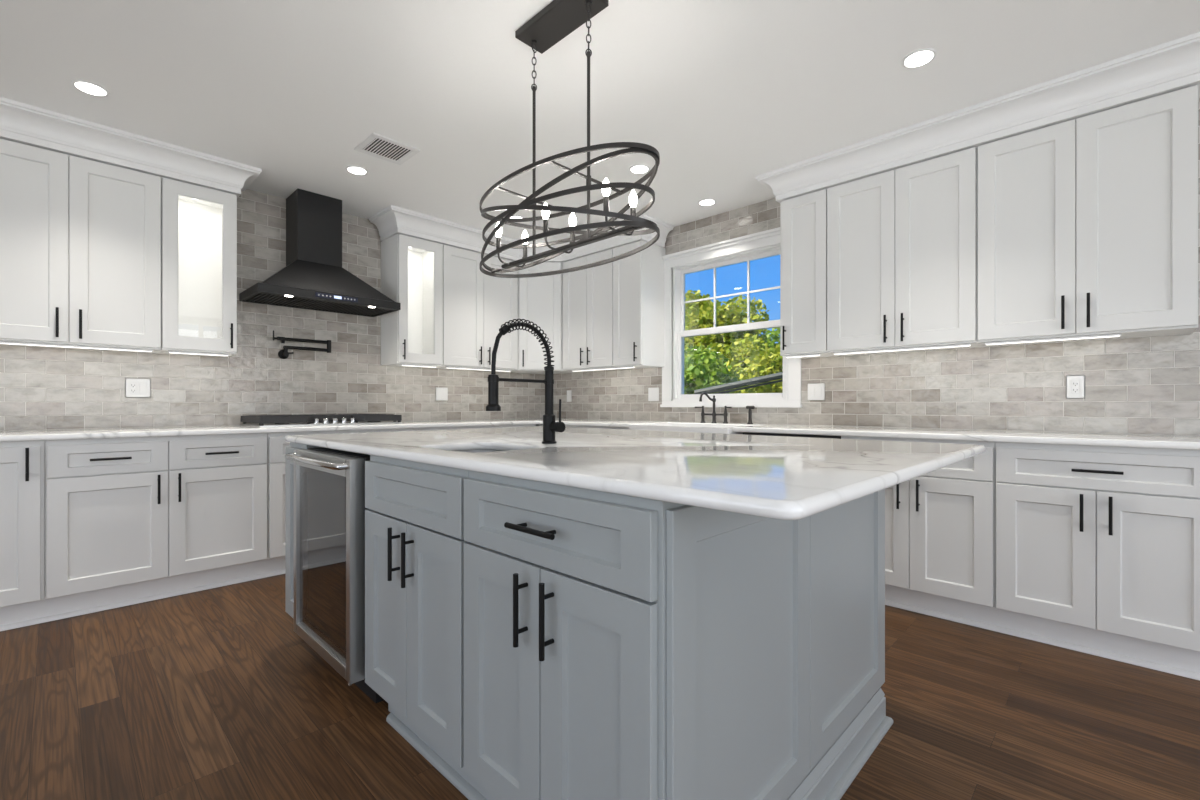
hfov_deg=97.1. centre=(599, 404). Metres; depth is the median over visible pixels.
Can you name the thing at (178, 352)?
light
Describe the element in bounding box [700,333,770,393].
tree
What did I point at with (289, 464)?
base cabinet
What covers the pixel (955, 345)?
light
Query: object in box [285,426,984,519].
countertop
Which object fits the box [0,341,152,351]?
light
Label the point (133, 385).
receptacle
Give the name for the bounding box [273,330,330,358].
pot filler
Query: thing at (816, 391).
light switch
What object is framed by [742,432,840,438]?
dishwasher
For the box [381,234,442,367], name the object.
upper cabinet
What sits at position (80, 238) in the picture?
upper cabinet
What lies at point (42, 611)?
baseboard
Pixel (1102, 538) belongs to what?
base cabinet
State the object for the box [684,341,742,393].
shrub
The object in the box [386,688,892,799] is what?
baseboard
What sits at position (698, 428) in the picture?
sink
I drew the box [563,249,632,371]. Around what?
upper cabinet
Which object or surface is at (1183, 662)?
baseboard
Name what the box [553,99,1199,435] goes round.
wall
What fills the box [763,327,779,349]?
tree
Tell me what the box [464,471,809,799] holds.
base cabinet
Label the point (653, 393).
light switch
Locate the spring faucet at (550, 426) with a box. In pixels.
[486,319,564,443]
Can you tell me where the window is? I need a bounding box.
[660,227,801,407]
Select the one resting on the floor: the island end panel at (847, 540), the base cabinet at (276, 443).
the base cabinet at (276, 443)
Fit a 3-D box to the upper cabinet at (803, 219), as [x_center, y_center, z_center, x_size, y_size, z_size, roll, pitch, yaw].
[1.377,-0.827,3.457,0.304,1.009,0.360,0,0,44]
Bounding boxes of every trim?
[0,97,261,197]
[369,205,673,261]
[756,32,1199,202]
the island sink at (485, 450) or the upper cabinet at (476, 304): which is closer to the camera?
the island sink at (485, 450)
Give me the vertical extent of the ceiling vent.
0.007 m
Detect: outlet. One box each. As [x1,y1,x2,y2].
[125,378,150,397]
[1066,375,1084,397]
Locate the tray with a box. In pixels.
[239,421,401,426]
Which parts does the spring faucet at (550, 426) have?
holder arm, handle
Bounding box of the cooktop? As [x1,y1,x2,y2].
[239,414,401,426]
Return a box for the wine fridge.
[285,447,383,702]
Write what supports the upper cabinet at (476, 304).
attached to the wall at (42, 388)
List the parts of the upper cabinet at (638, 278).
door, handle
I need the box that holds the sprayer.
[746,406,754,423]
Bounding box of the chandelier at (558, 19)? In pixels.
[480,0,659,277]
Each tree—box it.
[684,290,769,359]
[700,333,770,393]
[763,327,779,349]
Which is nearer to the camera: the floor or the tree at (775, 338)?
the floor
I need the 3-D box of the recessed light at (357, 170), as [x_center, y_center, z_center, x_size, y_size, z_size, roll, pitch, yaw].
[-1.543,-1.489,3.367,0.132,0.006,0.132,0,0,44]
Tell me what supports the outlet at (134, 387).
attached to the wall at (42, 388)
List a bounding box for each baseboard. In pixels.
[0,556,284,630]
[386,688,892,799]
[885,584,1199,679]
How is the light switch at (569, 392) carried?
attached to the wall at (1143, 385)
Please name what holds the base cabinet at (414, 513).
on the floor
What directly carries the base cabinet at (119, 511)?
on the floor
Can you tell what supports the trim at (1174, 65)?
attached to the wall at (1143, 385)
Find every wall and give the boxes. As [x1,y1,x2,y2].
[0,189,544,430]
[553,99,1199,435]
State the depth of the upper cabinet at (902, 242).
2.94 m
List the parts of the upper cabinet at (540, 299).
door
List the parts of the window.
sash, sill, sash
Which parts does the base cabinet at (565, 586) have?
door, handle, handle, handle, drawer, door, island end panel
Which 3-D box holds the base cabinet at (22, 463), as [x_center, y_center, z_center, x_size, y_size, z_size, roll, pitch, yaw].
[-3.005,0.611,2.597,0.668,0.883,0.397,0,0,44]
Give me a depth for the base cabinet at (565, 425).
4.23 m
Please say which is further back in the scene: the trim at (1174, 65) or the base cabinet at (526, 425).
the base cabinet at (526, 425)
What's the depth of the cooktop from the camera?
3.59 m
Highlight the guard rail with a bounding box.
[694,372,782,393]
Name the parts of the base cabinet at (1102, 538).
door, handle, handle, drawer, handle, door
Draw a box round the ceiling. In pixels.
[0,0,1199,240]
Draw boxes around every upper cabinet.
[0,139,160,352]
[156,177,236,356]
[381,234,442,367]
[427,244,517,371]
[501,262,580,373]
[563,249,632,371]
[613,240,665,368]
[780,189,843,358]
[827,147,985,355]
[977,85,1197,346]
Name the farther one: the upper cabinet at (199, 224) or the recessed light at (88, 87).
the upper cabinet at (199, 224)
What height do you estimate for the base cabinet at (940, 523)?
0.883 m
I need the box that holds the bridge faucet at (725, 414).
[695,392,731,422]
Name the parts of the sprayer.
stem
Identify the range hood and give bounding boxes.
[239,189,400,316]
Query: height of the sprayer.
0.134 m
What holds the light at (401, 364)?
attached to the upper cabinet at (411, 267)
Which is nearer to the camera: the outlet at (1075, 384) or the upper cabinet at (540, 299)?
the outlet at (1075, 384)
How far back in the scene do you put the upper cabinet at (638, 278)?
4.39 m
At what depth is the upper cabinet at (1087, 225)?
2.41 m
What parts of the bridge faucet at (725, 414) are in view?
spout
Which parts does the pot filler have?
arm, arm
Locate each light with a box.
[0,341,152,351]
[71,79,109,96]
[168,351,228,355]
[346,165,367,174]
[401,364,436,367]
[445,367,510,371]
[572,366,634,371]
[629,164,649,173]
[698,199,715,205]
[786,354,820,357]
[834,344,971,354]
[901,48,936,67]
[985,333,1120,344]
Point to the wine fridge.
(329, 484)
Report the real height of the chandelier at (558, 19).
0.922 m
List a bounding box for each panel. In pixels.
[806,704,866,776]
[810,489,884,771]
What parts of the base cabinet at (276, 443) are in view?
door, drawer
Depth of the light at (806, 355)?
3.38 m
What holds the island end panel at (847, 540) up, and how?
attached to the base cabinet at (565, 586)
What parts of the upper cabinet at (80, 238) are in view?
door, handle, handle, door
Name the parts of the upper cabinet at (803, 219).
handle, door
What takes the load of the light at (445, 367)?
attached to the upper cabinet at (476, 304)
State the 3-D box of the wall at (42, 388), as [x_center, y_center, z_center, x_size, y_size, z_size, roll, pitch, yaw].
[-2.981,-0.230,3.203,0.140,2.685,7.080,0,0,44]
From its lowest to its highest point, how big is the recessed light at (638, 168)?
0.006 m
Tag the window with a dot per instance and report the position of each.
(763, 244)
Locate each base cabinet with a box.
[0,440,44,607]
[45,433,266,598]
[267,428,412,558]
[285,442,318,618]
[365,449,487,767]
[413,424,535,430]
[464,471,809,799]
[565,425,628,429]
[841,436,994,607]
[995,442,1199,651]
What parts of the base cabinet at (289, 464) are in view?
door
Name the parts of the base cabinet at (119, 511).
drawer, door, handle, handle, handle, drawer, door, handle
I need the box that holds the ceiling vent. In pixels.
[354,133,420,164]
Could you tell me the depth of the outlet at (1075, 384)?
2.69 m
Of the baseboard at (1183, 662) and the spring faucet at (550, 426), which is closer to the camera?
the spring faucet at (550, 426)
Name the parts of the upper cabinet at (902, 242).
door, handle, handle, door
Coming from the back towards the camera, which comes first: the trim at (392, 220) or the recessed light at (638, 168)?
the trim at (392, 220)
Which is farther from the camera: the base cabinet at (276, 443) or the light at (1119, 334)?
the base cabinet at (276, 443)
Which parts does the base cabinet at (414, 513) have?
door, handle, handle, drawer, door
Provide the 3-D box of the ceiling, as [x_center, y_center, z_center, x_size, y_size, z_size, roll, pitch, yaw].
[-0.248,-1.532,0.534,7.500,0.080,6.820,0,0,44]
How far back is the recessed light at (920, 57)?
2.27 m
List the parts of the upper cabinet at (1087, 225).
door, handle, handle, door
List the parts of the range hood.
control panel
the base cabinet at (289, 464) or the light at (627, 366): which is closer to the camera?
the base cabinet at (289, 464)
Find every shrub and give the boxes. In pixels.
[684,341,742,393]
[734,344,782,392]
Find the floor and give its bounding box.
[0,574,1199,799]
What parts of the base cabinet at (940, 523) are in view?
door, handle, handle, door, drawer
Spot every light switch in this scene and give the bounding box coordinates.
[436,387,447,400]
[567,390,571,401]
[648,387,658,400]
[808,383,824,399]
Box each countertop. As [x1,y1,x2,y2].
[0,418,1199,449]
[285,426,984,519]
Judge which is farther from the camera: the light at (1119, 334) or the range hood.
the range hood
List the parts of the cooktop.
knob, knob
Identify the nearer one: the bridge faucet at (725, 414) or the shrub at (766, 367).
the bridge faucet at (725, 414)
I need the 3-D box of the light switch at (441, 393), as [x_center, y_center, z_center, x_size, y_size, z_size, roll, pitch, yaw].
[-1.407,-0.098,4.716,0.008,0.117,0.118,0,0,44]
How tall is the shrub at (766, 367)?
2.723 m
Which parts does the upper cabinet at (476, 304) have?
door, handle, door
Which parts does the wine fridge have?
handle, pane, door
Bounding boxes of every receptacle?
[130,382,136,392]
[1071,380,1079,392]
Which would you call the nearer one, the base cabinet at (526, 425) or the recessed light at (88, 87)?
the recessed light at (88, 87)
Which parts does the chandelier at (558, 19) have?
bulb, arm, bulb, rod, chain, bulb, arm, bulb, rod, chain, bulb, arm, bulb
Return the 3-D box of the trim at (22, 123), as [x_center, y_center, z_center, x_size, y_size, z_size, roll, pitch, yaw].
[-2.722,-1.413,3.038,0.400,0.158,1.264,0,0,44]
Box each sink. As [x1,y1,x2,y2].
[459,449,501,451]
[629,423,741,433]
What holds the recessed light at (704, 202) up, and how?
in the ceiling
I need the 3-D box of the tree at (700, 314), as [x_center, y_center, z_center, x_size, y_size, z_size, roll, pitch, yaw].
[3.328,-0.924,15.466,3.486,5.062,3.414,0,0,-34]
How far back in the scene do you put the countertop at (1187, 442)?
2.86 m

